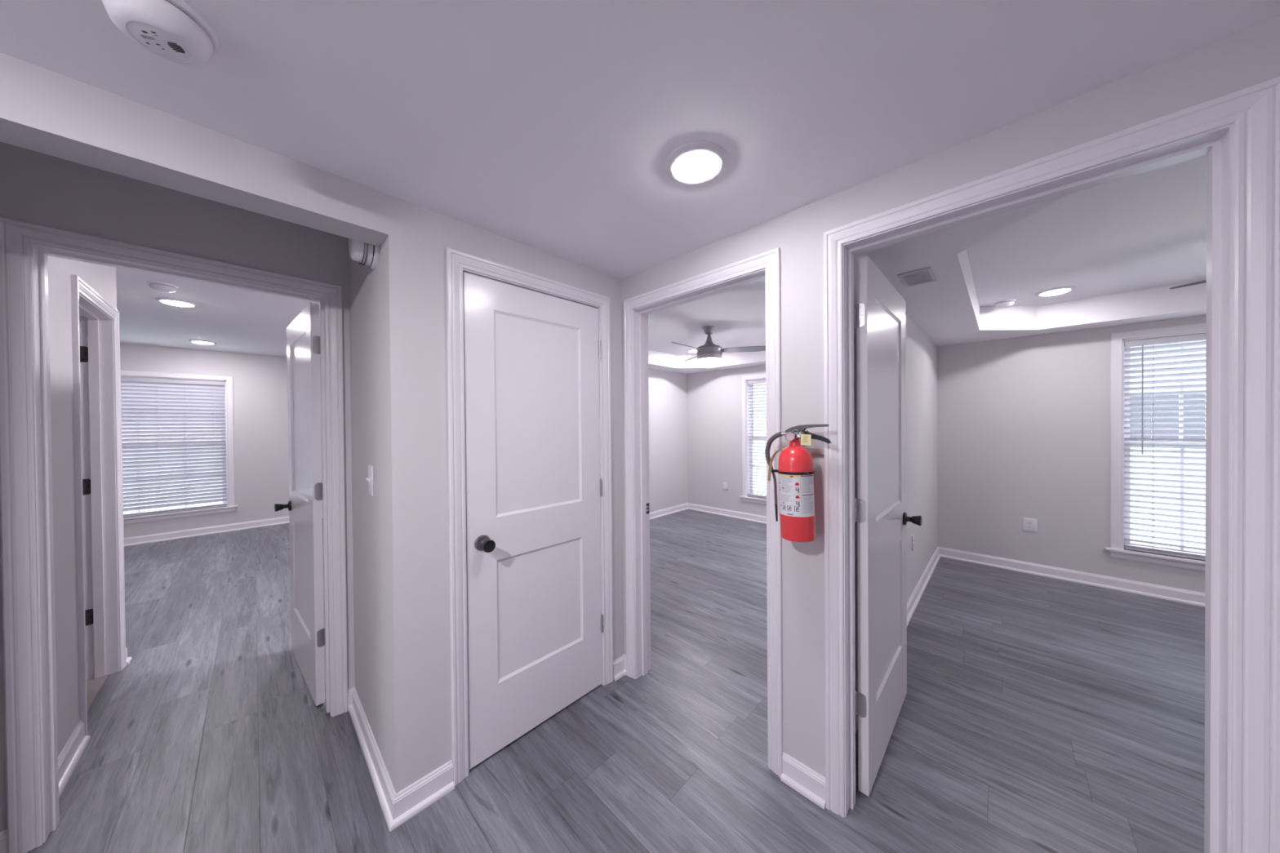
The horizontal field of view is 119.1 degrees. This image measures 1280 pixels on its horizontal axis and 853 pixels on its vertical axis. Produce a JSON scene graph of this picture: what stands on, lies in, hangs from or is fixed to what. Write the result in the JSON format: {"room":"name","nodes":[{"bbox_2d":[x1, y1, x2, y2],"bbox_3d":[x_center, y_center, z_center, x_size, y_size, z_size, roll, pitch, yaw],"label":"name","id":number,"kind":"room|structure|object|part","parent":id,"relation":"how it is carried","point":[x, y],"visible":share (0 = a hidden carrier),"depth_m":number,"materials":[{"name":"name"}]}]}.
{"room":"hallway","nodes":[
{"label":"hallway","id":0,"kind":"room"},
{"bbox_2d":[47,255,116,756],"bbox_3d":[-3.505,0.135,0.926,1.345,2.620,2.435,0,1,44],"label":"wall","id":1,"kind":"structure","parent":0,"point":[101,278],"depth_m":1.61,"materials":[{"name":"grey paint"}]},
{"bbox_2d":[71,274,126,735],"bbox_3d":[-3.077,0.378,1.703,0.764,2.115,0.764,0,1,44],"label":"door","id":2,"kind":"structure","parent":1,"relation":"in","point":[95,324],"depth_m":2.13,"materials":[{"name":"white wood"}]},
{"bbox_2d":[0,217,347,852],"bbox_3d":[-2.098,0.368,1.861,0.897,2.115,0.892,0,1,44],"label":"door","id":3,"kind":"structure","parent":1,"relation":"in","point":[26,498],"depth_m":1.32,"materials":[{"name":"white wood"}]},
{"bbox_3d":[-2.201,0.491,2.293,0.051,0.051,0.039,0,1,44],"label":"knob","id":4,"kind":"part","parent":3,"relation":"part of","materials":[{"name":"black metal"}]},
{"bbox_3d":[-1.918,0.395,2.145,0.755,2.031,0.035,0,1,40],"label":"panel","id":5,"kind":"part","parent":3,"relation":"part of","materials":[{"name":"white wood"}]},
{"bbox_2d":[57,511,323,798],"bbox_3d":[-4.135,1.385,2.981,5.115,0.098,4.472,0,1,44],"label":"baseboard","id":6,"kind":"structure","parent":1,"relation":"attached to","point":[135,540],"depth_m":4.56,"materials":[{"name":"white wood"}]},
{"bbox_2d":[0,141,354,831],"bbox_3d":[-2.167,0.121,1.254,0.115,2.620,4.172,0,1,44],"label":"wall","id":7,"kind":"structure","parent":0,"point":[37,188],"depth_m":1.48,"materials":[{"name":"grey paint"}]},
{"bbox_2d":[115,266,320,359],"bbox_3d":[-4.155,-1.029,2.962,5.115,0.040,4.472,0,1,44],"label":"ceiling","id":8,"kind":"structure","parent":0,"point":[240,321],"depth_m":3.46,"materials":[{"name":"white paint"}]},
{"bbox_2d":[146,280,177,292],"bbox_3d":[-3.404,-0.990,2.683,0.140,0.046,0.140,0,1,44],"label":"smoke detector","id":9,"kind":"object","parent":8,"relation":"attached to","point":[157,286],"visible":1,"depth_m":2.65,"materials":[{"name":"white plastic"}]},
{"bbox_2d":[155,297,198,306],"bbox_3d":[-3.762,-1.001,3.060,0.220,0.022,0.220,0,1,44],"label":"recessed light","id":10,"kind":"object","parent":8,"relation":"in","point":[175,302],"visible":1,"depth_m":3.02,"materials":[{"name":"white plastic"}]},
{"bbox_2d":[188,339,217,344],"bbox_3d":[-5.217,-1.000,4.490,0.220,0.022,0.220,0,1,44],"label":"recessed light","id":11,"kind":"object","parent":8,"relation":"in","point":[203,342],"visible":1,"depth_m":4.45,"materials":[{"name":"white plastic"}]},
{"bbox_2d":[120,342,323,537],"bbox_3d":[-5.987,0.125,4.853,0.150,2.620,4.600,0,1,44],"label":"wall","id":12,"kind":"structure","parent":0,"point":[260,382],"depth_m":5.26,"materials":[{"name":"grey paint"}]},
{"bbox_2d":[120,370,238,524],"bbox_3d":[-6.177,0.250,4.621,0.180,1.850,1.676,0,1,44],"label":"window","id":13,"kind":"structure","parent":12,"relation":"in","point":[230,507],"depth_m":5.03,"materials":[{"name":"white wood"}]},
{"bbox_2d":[120,376,226,517],"bbox_3d":[-6.172,0.247,4.616,0.060,1.698,1.468,0,1,44],"label":"window blind","id":14,"kind":"object","parent":13,"relation":"attached to","point":[150,404],"visible":0.59,"depth_m":4.81,"materials":[{"name":"grey plastic"}]},
{"bbox_3d":[-6.055,0.261,4.740,0.055,1.636,0.008,0,1,44],"label":"ladder cord","id":15,"kind":"part","parent":14,"relation":"part of","materials":[{"name":"white fabric"}]},
{"bbox_3d":[-6.167,1.089,4.625,0.052,0.015,1.468,0,1,44],"label":"rail","id":16,"kind":"part","parent":14,"relation":"part of","materials":[{"name":"grey plastic"}]},
{"bbox_3d":[-5.894,0.259,4.904,0.055,1.636,0.008,0,1,44],"label":"ladder cord","id":17,"kind":"part","parent":14,"relation":"part of","materials":[{"name":"white fabric"}]},
{"bbox_3d":[-5.727,0.256,5.077,0.055,1.636,0.008,0,1,44],"label":"ladder cord","id":18,"kind":"part","parent":14,"relation":"part of","materials":[{"name":"white fabric"}]},
{"bbox_3d":[-6.230,-0.170,4.666,0.022,0.864,1.476,0,1,44],"label":"sash","id":19,"kind":"part","parent":13,"relation":"part of","materials":[{"name":"white plastic"}]},
{"bbox_3d":[-6.207,0.657,4.657,0.022,0.876,1.476,0,1,44],"label":"sash","id":20,"kind":"part","parent":13,"relation":"part of","materials":[{"name":"white"}]},
{"bbox_2d":[0,52,624,793],"bbox_3d":[-1.602,0.121,0.705,0.131,2.620,4.172,0,1,44],"label":"wall","id":21,"kind":"structure","parent":0,"point":[42,110],"depth_m":1.38,"materials":[{"name":"grey paint"}]},
{"bbox_2d":[0,829,8,852],"bbox_3d":[-1.552,1.393,-0.757,3.570,0.098,2.119,0,1,44],"label":"baseboard","id":22,"kind":"structure","parent":21,"relation":"attached to","point":[3,834],"depth_m":1.24,"materials":[{"name":"white wood"}]},
{"bbox_2d":[445,247,613,786],"bbox_3d":[-0.482,0.356,1.805,0.202,2.115,0.838,0,1,44],"label":"door","id":23,"kind":"structure","parent":21,"relation":"in","point":[529,354],"depth_m":1.72,"materials":[{"name":"white wood"}]},
{"bbox_3d":[-0.624,0.487,1.542,0.038,0.051,0.051,0,1,44],"label":"knob","id":24,"kind":"part","parent":23,"relation":"part of","materials":[{"name":"black metal"}]},
{"bbox_2d":[613,654,626,680],"bbox_3d":[-0.111,1.359,2.118,0.033,0.098,0.094,0,1,44],"label":"baseboard","id":25,"kind":"structure","parent":21,"relation":"attached to","point":[620,669],"depth_m":2.12,"materials":[{"name":"white wood"}]},
{"bbox_2d":[348,246,386,768],"bbox_3d":[-1.180,0.110,1.709,0.665,2.620,0.115,0,1,44],"label":"wall","id":26,"kind":"structure","parent":0,"point":[364,282],"depth_m":1.63,"materials":[{"name":"grey paint"}]},
{"bbox_2d":[348,238,378,269],"bbox_3d":[-1.080,-0.699,1.464,0.146,0.146,0.079,0,1,44],"label":"smoke detector","id":27,"kind":"object","parent":26,"relation":"attached to","point":[364,253],"visible":0.73,"depth_m":1.44,"materials":[{"name":"white plastic"}]},
{"bbox_3d":[-1.057,-0.700,1.488,0.146,0.146,0.012,0,1,44],"label":"mounting plate","id":28,"kind":"part","parent":27,"relation":"part of","materials":[{"name":"white plastic"}]},
{"bbox_2d":[365,465,373,496],"bbox_3d":[-1.131,0.225,1.569,0.072,0.125,0.020,0,1,44],"label":"light switch","id":29,"kind":"object","parent":26,"relation":"attached to","point":[371,479],"visible":1,"depth_m":1.56,"materials":[{"name":"white plastic"}]},
{"bbox_2d":[347,687,454,831],"bbox_3d":[-1.097,1.370,1.680,0.823,0.098,0.220,0,1,44],"label":"baseboard","id":30,"kind":"structure","parent":26,"relation":"attached to","point":[397,808],"depth_m":1.44,"materials":[{"name":"white wood"}]},
{"bbox_2d":[26,509,1204,852],"bbox_3d":[-0.946,1.436,2.360,10.850,0.054,8.330,0,1,44],"label":"floor","id":31,"kind":"structure","parent":0,"point":[1037,713],"depth_m":1.70,"materials":[{"name":"grey wood"}]},
{"bbox_2d":[0,0,1279,279],"bbox_3d":[-0.569,-0.836,-0.316,2.774,0.040,4.172,0,1,44],"label":"ceiling","id":32,"kind":"structure","parent":0,"point":[552,126],"depth_m":0.91,"materials":[{"name":"white paint"}]},
{"bbox_2d":[101,0,218,66],"bbox_3d":[-0.956,-0.792,0.749,0.155,0.058,0.155,0,1,44],"label":"smoke detector","id":33,"kind":"object","parent":32,"relation":"attached to","point":[171,30],"visible":1,"depth_m":0.73,"materials":[{"name":"white plastic"}]},
{"bbox_3d":[-0.956,-0.815,0.749,0.155,0.012,0.155,0,1,44],"label":"mounting plate","id":34,"kind":"part","parent":33,"relation":"part of","materials":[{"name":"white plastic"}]},
{"bbox_2d":[665,141,728,185],"bbox_3d":[0.179,-0.821,1.195,0.196,0.024,0.196,0,1,44],"label":"recessed light","id":35,"kind":"object","parent":32,"relation":"in","point":[695,162],"visible":1,"depth_m":1.17,"materials":[{"name":"white plastic"}]},
{"bbox_2d":[648,368,688,512],"bbox_3d":[-0.456,0.077,5.062,0.115,2.620,3.443,0,1,44],"label":"wall","id":36,"kind":"structure","parent":0,"point":[668,390],"depth_m":5.90,"materials":[{"name":"grey paint"}]},
{"bbox_2d":[648,280,765,373],"bbox_3d":[0.711,-0.979,3.910,3.165,0.250,3.443,0,1,44],"label":"ceiling","id":37,"kind":"structure","parent":0,"point":[738,316],"depth_m":4.08,"materials":[{"name":"white paint"}]},
{"bbox_2d":[687,349,696,352],"bbox_3d":[0.749,-1.042,5.200,0.190,0.022,0.190,0,1,44],"label":"recessed light","id":38,"kind":"object","parent":37,"relation":"in","point":[688,350],"visible":0.65,"depth_m":5.16,"materials":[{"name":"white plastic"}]},
{"bbox_2d":[671,325,765,367],"bbox_3d":[0.629,-0.833,3.869,1.071,0.419,0.942,0,1,44],"label":"ceiling fan","id":39,"kind":"object","parent":37,"relation":"hanging from","point":[708,354],"visible":0.99,"depth_m":3.88,"materials":[{"name":"grey metal"}]},
{"bbox_3d":[0.479,-0.789,3.702,0.108,0.038,0.492,0,1,44],"label":"blade","id":40,"kind":"part","parent":39,"relation":"part of","materials":[{"name":"grey"}]},
{"bbox_3d":[0.731,-0.675,3.967,0.238,0.099,0.238,0,1,44],"label":"lamp shade","id":41,"kind":"part","parent":39,"relation":"part of","materials":[{"name":"white glass"}]},
{"bbox_3d":[1.084,-0.795,3.881,0.492,0.038,0.106,0,0,14],"label":"blade","id":42,"kind":"part","parent":39,"relation":"part of","materials":[{"name":"grey"}]},
{"bbox_2d":[853,257,937,691],"bbox_3d":[1.895,0.076,2.774,0.115,2.620,3.443,0,1,44],"label":"wall","id":43,"kind":"structure","parent":0,"point":[921,351],"depth_m":3.09,"materials":[{"name":"grey paint"}]},
{"bbox_2d":[911,533,914,551],"bbox_3d":[2.114,0.898,2.911,0.009,0.115,0.070,0,1,44],"label":"power outlet","id":44,"kind":"object","parent":43,"relation":"attached to","point":[913,535],"visible":1,"depth_m":2.89,"materials":[{"name":"white plastic"}]},
{"bbox_2d":[686,315,1206,593],"bbox_3d":[3.239,0.055,3.973,6.900,2.620,0.150,0,1,44],"label":"wall","id":45,"kind":"structure","parent":0,"point":[1024,422],"depth_m":3.56,"materials":[{"name":"grey paint"}]},
{"bbox_2d":[649,502,766,524],"bbox_3d":[0.730,1.337,3.928,3.165,0.098,3.443,0,1,44],"label":"baseboard","id":46,"kind":"structure","parent":45,"relation":"attached to","point":[753,517],"depth_m":5.78,"materials":[{"name":"white wood"}]},
{"bbox_2d":[723,482,727,489],"bbox_3d":[1.305,0.912,5.758,0.070,0.115,0.009,0,1,44],"label":"power outlet","id":47,"kind":"object","parent":45,"relation":"attached to","point":[725,484],"visible":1,"depth_m":5.75,"materials":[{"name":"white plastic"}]},
{"bbox_2d":[739,373,766,504],"bbox_3d":[1.919,0.181,5.224,1.094,1.845,0.180,0,1,44],"label":"window","id":48,"kind":"structure","parent":45,"relation":"in","point":[745,448],"depth_m":5.51,"materials":[{"name":"white"}]},
{"bbox_2d":[746,378,766,498],"bbox_3d":[1.909,0.178,5.215,0.886,1.693,0.072,0,1,44],"label":"window blind","id":49,"kind":"object","parent":48,"relation":"attached to","point":[757,381],"visible":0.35,"depth_m":5.43,"materials":[{"name":"grey plastic"}]},
{"bbox_3d":[1.694,0.194,5.436,0.008,1.631,0.055,0,1,44],"label":"ladder cord","id":50,"kind":"part","parent":49,"relation":"part of","materials":[{"name":"white fabric"}]},
{"bbox_3d":[1.923,1.017,5.228,0.886,0.015,0.052,0,1,44],"label":"rail","id":51,"kind":"part","parent":49,"relation":"part of","materials":[{"name":"grey plastic"}]},
{"bbox_3d":[1.964,-0.239,5.271,0.894,0.862,0.022,0,1,44],"label":"sash","id":52,"kind":"part","parent":48,"relation":"part of","materials":[{"name":"white plastic"}]},
{"bbox_3d":[1.955,0.586,5.261,0.894,0.874,0.022,0,1,44],"label":"sash","id":53,"kind":"part","parent":48,"relation":"part of","materials":[{"name":"white"}]},
{"bbox_2d":[855,546,1204,733],"bbox_3d":[3.190,1.336,1.534,3.470,0.098,3.443,0,1,44],"label":"baseboard","id":54,"kind":"structure","parent":45,"relation":"attached to","point":[1175,594],"depth_m":3.25,"materials":[{"name":"white wood"}]},
{"bbox_2d":[1022,517,1037,532],"bbox_3d":[3.626,0.916,3.498,0.092,0.125,0.009,0,1,44],"label":"power outlet","id":55,"kind":"object","parent":45,"relation":"attached to","point":[1028,524],"visible":1,"depth_m":3.49,"materials":[{"name":"white plastic"}]},
{"bbox_2d":[1104,322,1206,571],"bbox_3d":[4.367,0.159,2.842,1.094,1.885,0.180,0,1,44],"label":"window","id":56,"kind":"structure","parent":45,"relation":"in","point":[1117,549],"depth_m":3.12,"materials":[{"name":"white wood"}]},
{"bbox_3d":[4.411,-0.270,2.888,0.894,0.882,0.022,0,1,44],"label":"sash","id":57,"kind":"part","parent":56,"relation":"part of","materials":[{"name":"white plastic"}]},
{"bbox_3d":[4.402,0.574,2.878,0.894,0.894,0.022,0,1,44],"label":"sash","id":58,"kind":"part","parent":56,"relation":"part of","materials":[{"name":"white"}]},
{"bbox_2d":[1124,333,1206,560],"bbox_3d":[4.357,0.156,2.832,0.886,1.733,0.072,0,1,44],"label":"window blind","id":59,"kind":"object","parent":56,"relation":"attached to","point":[1142,342],"visible":0.48,"depth_m":3.00,"materials":[{"name":"grey plastic"}]},
{"bbox_3d":[4.149,0.172,3.047,0.008,1.671,0.055,0,1,44],"label":"ladder cord","id":60,"kind":"part","parent":59,"relation":"part of","materials":[{"name":"white fabric"}]},
{"bbox_3d":[4.370,1.015,2.845,0.886,0.015,0.052,0,1,44],"label":"rail","id":61,"kind":"part","parent":59,"relation":"part of","materials":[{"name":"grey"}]},
{"bbox_2d":[621,15,1279,777],"bbox_3d":[-0.580,0.097,2.701,10.600,2.620,0.115,0,1,44],"label":"wall","id":62,"kind":"structure","parent":0,"point":[1250,56],"depth_m":1.40,"materials":[{"name":"grey paint"}]},
{"bbox_2d":[623,247,782,777],"bbox_3d":[0.287,0.349,1.861,0.896,2.115,0.150,0,1,44],"label":"door frame","id":63,"kind":"structure","parent":62,"relation":"in","point":[765,266],"depth_m":1.91,"materials":[{"name":"white wood"}]},
{"bbox_3d":[0.334,0.348,1.908,0.896,2.115,0.018,0,1,44],"label":"casing","id":64,"kind":"part","parent":63,"relation":"part of","materials":[{"name":"white wood"}]},
{"bbox_2d":[764,424,831,542],"bbox_3d":[0.576,0.201,1.377,0.236,0.414,0.124,-2,-1,44],"label":"fire extinguisher","id":65,"kind":"object","parent":62,"relation":"attached to","point":[796,471],"visible":1,"depth_m":1.33,"materials":[{"name":"red metal"}]},
{"bbox_2d":[779,476,813,513],"bbox_3d":[0.556,0.245,1.341,0.115,0.130,0.038,0,1,26],"label":"label","id":66,"kind":"object","parent":65,"relation":"attached to","point":[796,493],"depth_m":1.33,"materials":[{"name":"grey paper"}]},
{"bbox_3d":[0.598,0.011,1.353,0.151,0.036,0.020,-2,-1,44],"label":"squeeze lever","id":67,"kind":"part","parent":65,"relation":"part of","materials":[{"name":"grey metal"}]},
{"bbox_3d":[0.617,0.037,1.335,0.110,0.045,0.022,-2,-1,44],"label":"carry handle","id":68,"kind":"part","parent":65,"relation":"part of","materials":[{"name":"black metal"}]},
{"bbox_2d":[780,751,825,809],"bbox_3d":[0.627,1.358,1.447,0.164,0.098,0.027,0,1,44],"label":"baseboard","id":69,"kind":"structure","parent":62,"relation":"attached to","point":[807,782],"depth_m":1.44,"materials":[{"name":"white wood"}]},
{"bbox_2d":[799,438,824,454],"bbox_3d":[0.617,0.160,1.407,0.118,0.275,0.070,0,1,44],"label":"wall bracket","id":70,"kind":"object","parent":62,"relation":"attached to","point":[812,450],"visible":0.21,"depth_m":1.41,"materials":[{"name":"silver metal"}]},
{"bbox_2d":[822,76,1279,852],"bbox_3d":[1.307,0.344,1.392,0.887,2.115,0.901,0,1,44],"label":"door","id":71,"kind":"structure","parent":62,"relation":"in","point":[1237,132],"depth_m":0.88,"materials":[{"name":"white wood"}]},
{"bbox_3d":[1.103,0.373,1.690,0.035,2.031,0.755,0,1,44],"label":"panel","id":72,"kind":"part","parent":71,"relation":"part of","materials":[{"name":"white wood"}]},
{"bbox_3d":[1.373,0.465,1.866,0.038,0.051,0.051,0,1,44],"label":"knob","id":73,"kind":"part","parent":71,"relation":"part of","materials":[{"name":"black metal"}]},
{"bbox_2d":[853,155,1206,346],"bbox_3d":[3.171,-0.956,1.516,3.470,0.268,3.443,0,1,44],"label":"ceiling","id":74,"kind":"structure","parent":0,"point":[1122,244],"depth_m":2.27,"materials":[{"name":"white paint"}]},
{"bbox_2d":[897,266,937,287],"bbox_3d":[1.511,-0.808,2.047,0.140,0.009,0.244,0,1,44],"label":"ceiling vent","id":75,"kind":"object","parent":74,"relation":"in","point":[926,275],"visible":1,"depth_m":2.03,"materials":[{"name":"white plastic"}]},
{"bbox_2d":[993,298,1015,308],"bbox_3d":[3.042,-1.019,3.142,0.136,0.046,0.136,0,1,44],"label":"smoke detector","id":76,"kind":"object","parent":74,"relation":"attached to","point":[1006,303],"visible":1,"depth_m":3.11,"materials":[{"name":"white plastic"}]},
{"bbox_3d":[3.042,-1.036,3.142,0.136,0.012,0.136,0,1,44],"label":"mounting plate","id":77,"kind":"part","parent":76,"relation":"part of","materials":[{"name":"white plastic"}]},
{"bbox_2d":[1035,285,1075,296],"bbox_3d":[3.183,-1.029,2.886,0.210,0.022,0.210,0,1,44],"label":"recessed light","id":78,"kind":"object","parent":74,"relation":"in","point":[1056,291],"visible":1,"depth_m":2.85,"materials":[{"name":"white plastic"}]},
{"bbox_2d":[1169,279,1206,288],"bbox_3d":[3.106,-0.820,1.479,1.068,0.419,0.969,0,1,44],"label":"ceiling fan","id":79,"kind":"object","parent":74,"relation":"hanging from","point":[1202,281],"visible":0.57,"depth_m":2.06,"materials":[{"name":"grey metal"}]},
{"label":"outside","id":80,"kind":"structure","parent":0,"visible":0},
{"bbox_2d":[122,434,1205,552],"bbox_3d":[3.313,1.856,17.739,100.000,0.200,90.000,0,1,44],"label":"ground","id":81,"kind":"structure","parent":80,"point":[1186,514],"depth_m":7.37,"materials":[{"name":"grey"}]},
{"bbox_2d":[1129,340,1205,510],"bbox_3d":[15.506,-0.823,8.619,8.400,5.100,6.800,0,1,44],"label":"house","id":82,"kind":"structure","parent":81,"relation":"on","point":[1202,504],"depth_m":8.25,"materials":[{"name":"grey plastic"}]}
]}

